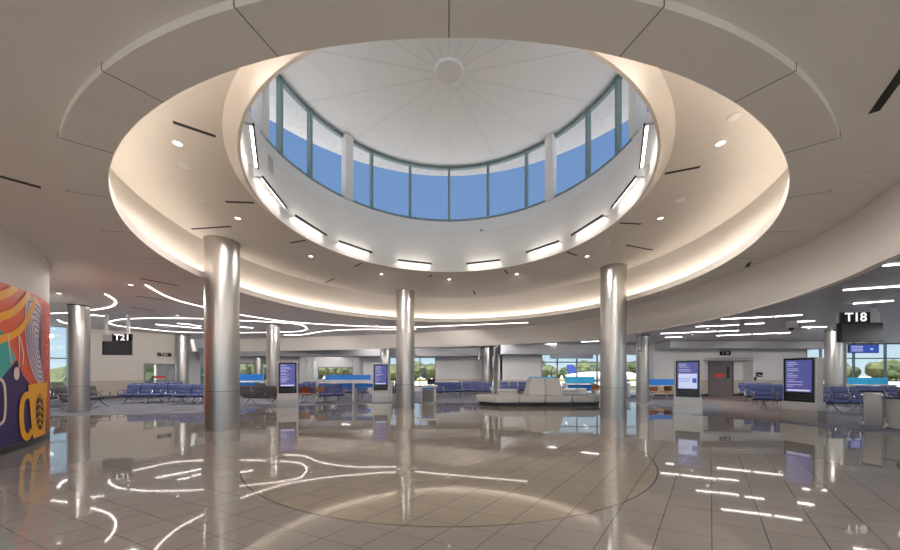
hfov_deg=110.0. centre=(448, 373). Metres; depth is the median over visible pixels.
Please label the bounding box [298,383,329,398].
bench seating
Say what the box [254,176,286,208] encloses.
wall lamp
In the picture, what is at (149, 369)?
tree
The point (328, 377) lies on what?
table
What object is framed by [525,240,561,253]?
wall lamp
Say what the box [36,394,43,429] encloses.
leaf
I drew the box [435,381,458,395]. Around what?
table
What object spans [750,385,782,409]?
bench seating
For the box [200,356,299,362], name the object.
wall
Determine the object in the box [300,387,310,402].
chair
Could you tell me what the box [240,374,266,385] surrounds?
table
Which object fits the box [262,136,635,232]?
sill
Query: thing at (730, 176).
ceiling
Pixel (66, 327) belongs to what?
window
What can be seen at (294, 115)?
roof eave
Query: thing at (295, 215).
wall lamp
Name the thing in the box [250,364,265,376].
tree
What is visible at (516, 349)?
ceiling
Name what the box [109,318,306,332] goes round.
recessed light
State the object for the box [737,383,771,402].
bench seating
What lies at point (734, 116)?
ceiling speaker
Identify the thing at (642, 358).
steel column
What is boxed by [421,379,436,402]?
podium
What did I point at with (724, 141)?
recessed light
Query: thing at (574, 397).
seat cushion
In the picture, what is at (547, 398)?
seat cushion
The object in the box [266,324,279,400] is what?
steel column
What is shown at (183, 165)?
ceiling speaker
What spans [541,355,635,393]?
window
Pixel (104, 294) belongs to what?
recessed light
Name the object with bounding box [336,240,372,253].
wall lamp
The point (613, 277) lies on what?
steel column
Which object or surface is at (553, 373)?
tree
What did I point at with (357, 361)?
wall
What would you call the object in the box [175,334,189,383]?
steel column
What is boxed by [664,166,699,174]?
ceiling vent
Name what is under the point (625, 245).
ceiling vent
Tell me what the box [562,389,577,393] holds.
table
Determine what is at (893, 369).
tree
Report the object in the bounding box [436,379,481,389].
trim
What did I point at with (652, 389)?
chair
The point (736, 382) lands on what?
wainscot
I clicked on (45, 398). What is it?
mug
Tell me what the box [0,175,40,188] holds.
ceiling vent
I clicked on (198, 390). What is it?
bench seating
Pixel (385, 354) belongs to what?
steel column
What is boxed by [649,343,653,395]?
wall
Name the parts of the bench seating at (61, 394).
backrest, backrest, seat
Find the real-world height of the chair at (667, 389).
0.798 m
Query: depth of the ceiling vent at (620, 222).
7.55 m
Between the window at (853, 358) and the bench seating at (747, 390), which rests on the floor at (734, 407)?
the bench seating at (747, 390)
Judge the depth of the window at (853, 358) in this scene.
20.89 m
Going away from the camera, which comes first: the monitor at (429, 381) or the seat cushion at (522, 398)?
the seat cushion at (522, 398)
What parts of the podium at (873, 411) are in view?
frame, panel, frame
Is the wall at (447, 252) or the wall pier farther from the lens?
the wall pier
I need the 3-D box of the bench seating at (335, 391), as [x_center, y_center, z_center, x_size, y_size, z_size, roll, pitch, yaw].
[-5.939,1.026,15.934,1.290,0.933,0.800,0,0,-34]
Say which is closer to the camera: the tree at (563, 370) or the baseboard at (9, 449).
the baseboard at (9, 449)
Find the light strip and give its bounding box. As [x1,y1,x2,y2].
[843,286,899,290]
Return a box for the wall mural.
[0,282,49,448]
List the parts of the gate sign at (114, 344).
number plate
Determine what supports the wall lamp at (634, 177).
attached to the wall at (447, 252)
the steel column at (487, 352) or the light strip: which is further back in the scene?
the steel column at (487, 352)
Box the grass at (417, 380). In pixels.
[264,379,899,381]
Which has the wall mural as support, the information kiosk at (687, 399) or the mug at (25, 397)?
the mug at (25, 397)
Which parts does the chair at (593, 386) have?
backrest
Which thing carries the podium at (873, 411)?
on the floor at (734, 407)
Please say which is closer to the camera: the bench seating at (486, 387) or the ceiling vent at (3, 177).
the ceiling vent at (3, 177)
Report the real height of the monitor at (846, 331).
0.580 m
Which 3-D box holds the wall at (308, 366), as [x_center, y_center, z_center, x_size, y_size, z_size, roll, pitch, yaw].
[-13.972,-0.275,31.480,0.150,3.550,11.402,0,0,-15]
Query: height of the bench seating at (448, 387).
0.933 m
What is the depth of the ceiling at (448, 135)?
7.84 m
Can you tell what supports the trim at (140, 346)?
attached to the wall at (131, 367)
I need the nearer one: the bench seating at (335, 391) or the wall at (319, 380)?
the bench seating at (335, 391)
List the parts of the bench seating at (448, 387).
backrest, backrest, backrest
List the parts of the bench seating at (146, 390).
seat, backrest, seat, backrest, seat, backrest, seat, backrest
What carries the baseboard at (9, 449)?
attached to the wall at (22, 266)
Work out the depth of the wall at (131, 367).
20.17 m
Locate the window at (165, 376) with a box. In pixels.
[144,363,174,383]
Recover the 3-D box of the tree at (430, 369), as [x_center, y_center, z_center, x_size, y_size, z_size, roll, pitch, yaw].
[-7.573,-0.696,146.258,9.178,8.335,10.055,0,0,-32]
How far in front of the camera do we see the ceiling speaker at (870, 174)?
4.23 m
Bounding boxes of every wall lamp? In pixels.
[244,121,258,168]
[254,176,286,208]
[290,214,326,236]
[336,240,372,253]
[397,259,431,264]
[466,259,500,264]
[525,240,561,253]
[571,214,607,236]
[611,176,643,208]
[639,121,653,168]
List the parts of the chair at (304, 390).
backrest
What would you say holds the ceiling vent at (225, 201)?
in the ceiling at (730, 176)
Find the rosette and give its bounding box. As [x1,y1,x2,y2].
[434,57,463,87]
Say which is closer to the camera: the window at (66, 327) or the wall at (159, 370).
the window at (66, 327)
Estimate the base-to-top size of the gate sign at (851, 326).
1.050 m
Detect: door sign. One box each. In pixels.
[157,352,171,356]
[720,351,730,354]
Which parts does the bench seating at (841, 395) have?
backrest, seat, backrest, seat, backrest, backrest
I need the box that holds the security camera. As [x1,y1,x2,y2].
[785,320,797,330]
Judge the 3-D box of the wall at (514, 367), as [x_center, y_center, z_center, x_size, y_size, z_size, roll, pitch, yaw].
[5.050,-0.275,22.575,3.100,3.550,0.150,0,0,0]
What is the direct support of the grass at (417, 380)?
on the ground at (561, 377)
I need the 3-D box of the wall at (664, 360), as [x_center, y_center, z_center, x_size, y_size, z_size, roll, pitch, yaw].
[15.250,-0.275,20.975,3.300,3.550,0.150,0,0,0]
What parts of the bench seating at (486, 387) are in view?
backrest, backrest, backrest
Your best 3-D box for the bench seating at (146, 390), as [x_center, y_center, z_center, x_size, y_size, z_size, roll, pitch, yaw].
[-14.897,1.026,15.680,2.530,0.933,0.800,0,0,-9]
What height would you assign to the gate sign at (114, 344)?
1.850 m
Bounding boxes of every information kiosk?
[276,362,298,407]
[372,364,388,402]
[673,360,702,414]
[780,357,826,423]
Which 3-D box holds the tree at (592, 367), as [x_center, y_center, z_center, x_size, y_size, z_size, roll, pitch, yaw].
[65.439,-0.876,143.034,8.284,8.695,8.906,0,0,-24]
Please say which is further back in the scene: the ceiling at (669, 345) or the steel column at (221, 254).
the ceiling at (669, 345)
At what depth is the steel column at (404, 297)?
13.49 m
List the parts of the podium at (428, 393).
panel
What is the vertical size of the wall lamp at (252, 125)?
0.055 m
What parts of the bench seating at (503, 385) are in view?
backrest, backrest, backrest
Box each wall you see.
[0,227,48,447]
[90,328,174,380]
[154,345,199,384]
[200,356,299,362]
[240,110,657,271]
[297,357,317,382]
[318,357,352,366]
[318,379,352,383]
[353,357,362,381]
[393,357,481,391]
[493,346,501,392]
[498,355,540,379]
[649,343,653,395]
[654,343,703,379]
[704,350,805,379]
[743,360,752,395]
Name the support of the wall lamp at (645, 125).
attached to the wall at (447, 252)
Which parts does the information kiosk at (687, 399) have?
light panel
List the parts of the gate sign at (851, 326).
number plate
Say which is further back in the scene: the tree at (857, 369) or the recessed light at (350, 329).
the tree at (857, 369)
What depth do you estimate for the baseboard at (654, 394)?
20.87 m
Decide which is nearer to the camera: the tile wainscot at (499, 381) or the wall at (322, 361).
the tile wainscot at (499, 381)
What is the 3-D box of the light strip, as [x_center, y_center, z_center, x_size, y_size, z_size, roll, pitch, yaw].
[9.941,-1.991,7.348,1.052,0.012,0.055,0,0,21]
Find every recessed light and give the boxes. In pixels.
[50,294,116,313]
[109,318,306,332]
[146,285,510,326]
[171,139,183,146]
[303,329,395,334]
[714,139,726,146]
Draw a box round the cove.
[109,168,788,318]
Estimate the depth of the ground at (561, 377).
121.16 m
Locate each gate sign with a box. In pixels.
[102,313,132,354]
[836,307,882,341]
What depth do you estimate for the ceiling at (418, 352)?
24.50 m
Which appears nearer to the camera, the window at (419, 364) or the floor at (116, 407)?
the floor at (116, 407)
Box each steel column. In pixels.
[67,304,90,411]
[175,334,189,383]
[203,235,239,430]
[254,356,263,373]
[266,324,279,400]
[380,349,390,381]
[396,289,414,408]
[482,347,492,392]
[600,263,626,418]
[636,335,649,401]
[824,330,846,405]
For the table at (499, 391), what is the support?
on the floor at (116, 407)
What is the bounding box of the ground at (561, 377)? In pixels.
[50,375,899,392]
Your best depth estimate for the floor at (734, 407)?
12.35 m
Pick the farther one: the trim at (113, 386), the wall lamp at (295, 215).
the trim at (113, 386)
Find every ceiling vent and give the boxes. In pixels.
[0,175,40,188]
[173,121,215,137]
[190,226,230,229]
[225,201,254,203]
[619,222,641,224]
[625,245,652,250]
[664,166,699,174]
[868,69,899,113]
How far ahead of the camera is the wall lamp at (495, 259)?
10.32 m
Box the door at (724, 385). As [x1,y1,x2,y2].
[708,362,733,394]
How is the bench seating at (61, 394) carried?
on the floor at (116, 407)
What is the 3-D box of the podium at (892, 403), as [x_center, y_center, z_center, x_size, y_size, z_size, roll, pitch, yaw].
[12.550,1.069,8.350,1.300,0.840,0.660,0,0,9]
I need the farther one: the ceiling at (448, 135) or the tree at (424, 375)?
the tree at (424, 375)
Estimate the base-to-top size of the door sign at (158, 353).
0.260 m
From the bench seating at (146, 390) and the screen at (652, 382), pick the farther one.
the screen at (652, 382)
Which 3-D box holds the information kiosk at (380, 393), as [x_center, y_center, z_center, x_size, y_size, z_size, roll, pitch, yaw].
[-3.520,0.505,16.300,0.860,1.990,0.460,0,0,-8]
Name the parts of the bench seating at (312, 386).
backrest, backrest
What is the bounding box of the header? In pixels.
[550,354,592,358]
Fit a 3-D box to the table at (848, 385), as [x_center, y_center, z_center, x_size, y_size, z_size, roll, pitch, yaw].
[20.900,1.032,16.200,1.000,0.925,0.750,0,0,0]
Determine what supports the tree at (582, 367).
on the grass at (417, 380)
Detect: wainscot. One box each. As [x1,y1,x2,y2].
[498,380,526,392]
[704,380,743,393]
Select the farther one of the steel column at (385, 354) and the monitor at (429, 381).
the steel column at (385, 354)
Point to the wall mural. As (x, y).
(24, 316)
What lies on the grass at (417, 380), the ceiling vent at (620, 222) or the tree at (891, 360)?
the tree at (891, 360)
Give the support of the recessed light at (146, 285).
in the ceiling at (850, 49)
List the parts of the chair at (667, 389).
backrest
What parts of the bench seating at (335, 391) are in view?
backrest, seat, backrest, seat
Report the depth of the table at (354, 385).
16.51 m
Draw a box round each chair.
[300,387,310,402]
[314,387,323,402]
[590,385,599,393]
[649,386,658,399]
[660,386,673,399]
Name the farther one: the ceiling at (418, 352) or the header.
the ceiling at (418, 352)
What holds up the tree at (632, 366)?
on the grass at (417, 380)
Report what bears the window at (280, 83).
in the wall at (447, 252)
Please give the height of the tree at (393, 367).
8.158 m
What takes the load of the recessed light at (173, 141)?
in the ceiling at (730, 176)
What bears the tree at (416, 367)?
on the grass at (417, 380)
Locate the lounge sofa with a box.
[476,378,599,405]
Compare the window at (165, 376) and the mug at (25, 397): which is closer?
the mug at (25, 397)
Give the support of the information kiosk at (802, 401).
on the floor at (734, 407)
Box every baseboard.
[0,430,49,455]
[654,394,703,395]
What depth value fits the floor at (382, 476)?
4.33 m
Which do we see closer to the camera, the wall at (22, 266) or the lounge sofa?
the wall at (22, 266)
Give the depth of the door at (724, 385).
21.54 m
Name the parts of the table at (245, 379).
panel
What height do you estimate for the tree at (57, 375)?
4.336 m
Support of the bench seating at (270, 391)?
on the floor at (116, 407)
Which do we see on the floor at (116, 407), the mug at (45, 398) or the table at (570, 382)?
the table at (570, 382)
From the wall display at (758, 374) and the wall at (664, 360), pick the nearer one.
the wall display at (758, 374)
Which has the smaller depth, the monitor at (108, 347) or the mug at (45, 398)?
the mug at (45, 398)
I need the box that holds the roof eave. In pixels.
[269,78,628,175]
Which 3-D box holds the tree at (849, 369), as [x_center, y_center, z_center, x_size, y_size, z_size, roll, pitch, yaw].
[173.324,-0.421,141.787,9.423,7.782,8.601,0,0,42]
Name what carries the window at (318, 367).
in the wall at (319, 380)
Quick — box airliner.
[565,365,635,381]
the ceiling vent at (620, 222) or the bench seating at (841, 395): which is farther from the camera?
the bench seating at (841, 395)
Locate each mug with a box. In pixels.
[19,391,32,440]
[28,382,47,437]
[45,398,46,432]
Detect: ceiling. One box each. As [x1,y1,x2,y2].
[0,0,899,339]
[110,68,787,297]
[198,348,493,356]
[279,38,618,165]
[428,258,899,347]
[498,344,635,354]
[655,341,823,349]
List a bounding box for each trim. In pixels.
[90,380,143,395]
[110,346,143,380]
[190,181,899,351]
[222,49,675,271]
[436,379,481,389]
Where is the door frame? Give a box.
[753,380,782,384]
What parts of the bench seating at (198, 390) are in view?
seat, backrest, seat, backrest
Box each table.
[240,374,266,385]
[315,382,392,401]
[323,375,372,393]
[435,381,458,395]
[497,389,517,393]
[562,377,597,394]
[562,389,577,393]
[565,388,585,393]
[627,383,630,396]
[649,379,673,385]
[847,378,897,392]
[847,384,874,398]
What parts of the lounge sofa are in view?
backrest, backrest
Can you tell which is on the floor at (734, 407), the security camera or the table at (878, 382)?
the table at (878, 382)
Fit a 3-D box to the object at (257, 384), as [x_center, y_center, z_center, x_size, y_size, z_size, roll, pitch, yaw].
[-10.000,1.026,18.620,2.530,0.933,0.800,0,0,0]
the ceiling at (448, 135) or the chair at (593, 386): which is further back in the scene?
the chair at (593, 386)
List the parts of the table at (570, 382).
panel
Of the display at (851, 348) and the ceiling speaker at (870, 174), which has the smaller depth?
the ceiling speaker at (870, 174)
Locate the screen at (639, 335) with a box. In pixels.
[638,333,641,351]
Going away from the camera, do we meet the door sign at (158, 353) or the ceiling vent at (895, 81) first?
the ceiling vent at (895, 81)
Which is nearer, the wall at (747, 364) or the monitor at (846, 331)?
the monitor at (846, 331)
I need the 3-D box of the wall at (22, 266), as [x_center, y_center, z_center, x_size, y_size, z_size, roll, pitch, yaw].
[-12.469,-0.585,3.938,9.157,4.170,13.839,0,0,-40]
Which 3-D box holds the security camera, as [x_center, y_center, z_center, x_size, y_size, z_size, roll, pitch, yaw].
[13.072,-1.819,12.023,0.330,0.363,0.330,0,0,0]
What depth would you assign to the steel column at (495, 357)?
24.72 m
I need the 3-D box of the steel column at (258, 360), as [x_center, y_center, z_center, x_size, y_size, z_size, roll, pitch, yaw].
[-15.200,0.076,25.200,0.704,2.847,0.704,0,0,0]
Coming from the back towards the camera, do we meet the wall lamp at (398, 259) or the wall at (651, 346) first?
the wall at (651, 346)
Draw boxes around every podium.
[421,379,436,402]
[859,390,887,428]
[881,397,899,429]
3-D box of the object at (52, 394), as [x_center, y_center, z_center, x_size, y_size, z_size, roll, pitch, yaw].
[-17.580,1.026,13.904,0.800,0.933,1.910,0,0,-10]
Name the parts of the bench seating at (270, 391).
backrest, backrest, backrest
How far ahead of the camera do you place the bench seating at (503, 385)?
21.52 m
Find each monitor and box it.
[102,341,132,354]
[427,379,434,384]
[837,322,882,341]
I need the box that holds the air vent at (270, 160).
[268,154,272,173]
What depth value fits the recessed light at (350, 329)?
19.08 m
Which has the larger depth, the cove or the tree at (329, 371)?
the tree at (329, 371)
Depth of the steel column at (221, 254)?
8.27 m
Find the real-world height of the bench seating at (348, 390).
0.933 m
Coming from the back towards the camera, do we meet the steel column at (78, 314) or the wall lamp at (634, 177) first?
the steel column at (78, 314)
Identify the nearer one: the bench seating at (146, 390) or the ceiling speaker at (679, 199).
the ceiling speaker at (679, 199)
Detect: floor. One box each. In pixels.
[0,386,899,549]
[50,392,599,415]
[627,395,899,434]
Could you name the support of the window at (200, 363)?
in the wall at (242, 359)
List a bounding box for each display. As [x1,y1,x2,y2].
[756,372,762,376]
[847,343,878,352]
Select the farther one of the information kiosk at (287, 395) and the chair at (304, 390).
the chair at (304, 390)
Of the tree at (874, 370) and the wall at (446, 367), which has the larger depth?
the tree at (874, 370)
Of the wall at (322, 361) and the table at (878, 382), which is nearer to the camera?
the table at (878, 382)
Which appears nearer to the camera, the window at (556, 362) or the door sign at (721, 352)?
the door sign at (721, 352)
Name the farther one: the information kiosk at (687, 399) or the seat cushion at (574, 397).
the seat cushion at (574, 397)
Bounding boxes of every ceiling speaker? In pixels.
[178,162,190,168]
[675,198,684,202]
[725,112,740,121]
[860,172,876,178]
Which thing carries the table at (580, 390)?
on the floor at (116, 407)
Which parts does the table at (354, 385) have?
leg, panel, leg, panel, leg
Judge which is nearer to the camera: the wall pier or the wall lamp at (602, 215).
the wall lamp at (602, 215)
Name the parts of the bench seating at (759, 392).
backrest, seat, backrest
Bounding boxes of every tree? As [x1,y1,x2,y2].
[50,366,65,386]
[145,363,203,383]
[240,364,250,373]
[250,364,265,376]
[319,368,337,375]
[336,368,349,374]
[391,365,395,380]
[414,361,424,380]
[420,365,431,379]
[426,363,434,378]
[542,364,551,376]
[549,367,561,378]
[560,366,567,378]
[574,360,589,372]
[588,363,599,380]
[627,361,635,373]
[823,365,851,375]
[847,363,861,377]
[865,362,887,377]
[874,362,899,377]
[881,359,899,379]
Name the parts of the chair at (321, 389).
backrest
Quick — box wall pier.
[363,357,379,391]
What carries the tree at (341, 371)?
on the grass at (417, 380)
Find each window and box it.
[50,325,67,386]
[144,363,174,383]
[200,363,298,383]
[251,75,646,221]
[318,367,352,378]
[391,357,435,386]
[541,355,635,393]
[806,343,899,380]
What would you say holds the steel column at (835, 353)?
on the floor at (734, 407)
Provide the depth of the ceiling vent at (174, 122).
4.64 m
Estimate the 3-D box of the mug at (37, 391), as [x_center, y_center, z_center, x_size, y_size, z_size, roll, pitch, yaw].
[-8.962,0.789,6.894,0.026,1.162,1.202,0,0,-40]
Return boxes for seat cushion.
[476,394,518,402]
[512,394,544,402]
[544,395,571,402]
[564,394,599,401]
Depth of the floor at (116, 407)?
15.63 m
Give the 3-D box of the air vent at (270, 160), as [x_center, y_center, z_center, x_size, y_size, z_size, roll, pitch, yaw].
[-3.790,-4.450,6.701,0.026,0.300,0.180,0,0,-3]
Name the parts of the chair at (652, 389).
backrest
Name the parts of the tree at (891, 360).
crown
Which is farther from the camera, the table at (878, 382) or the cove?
the table at (878, 382)
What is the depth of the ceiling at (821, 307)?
11.47 m
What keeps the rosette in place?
attached to the ceiling at (448, 135)
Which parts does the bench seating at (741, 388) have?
backrest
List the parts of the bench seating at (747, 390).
backrest, backrest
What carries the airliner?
on the ground at (561, 377)
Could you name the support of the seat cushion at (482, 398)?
on the lounge sofa
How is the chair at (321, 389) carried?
on the floor at (116, 407)
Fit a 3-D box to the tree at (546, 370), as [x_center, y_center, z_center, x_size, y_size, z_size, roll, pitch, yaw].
[43.507,-0.463,146.382,8.698,7.868,9.530,0,0,-24]
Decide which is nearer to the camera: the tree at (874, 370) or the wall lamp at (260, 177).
the wall lamp at (260, 177)
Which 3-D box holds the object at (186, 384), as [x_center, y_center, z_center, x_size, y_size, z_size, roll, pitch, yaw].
[-12.202,1.026,16.420,2.530,0.933,0.800,0,0,-6]

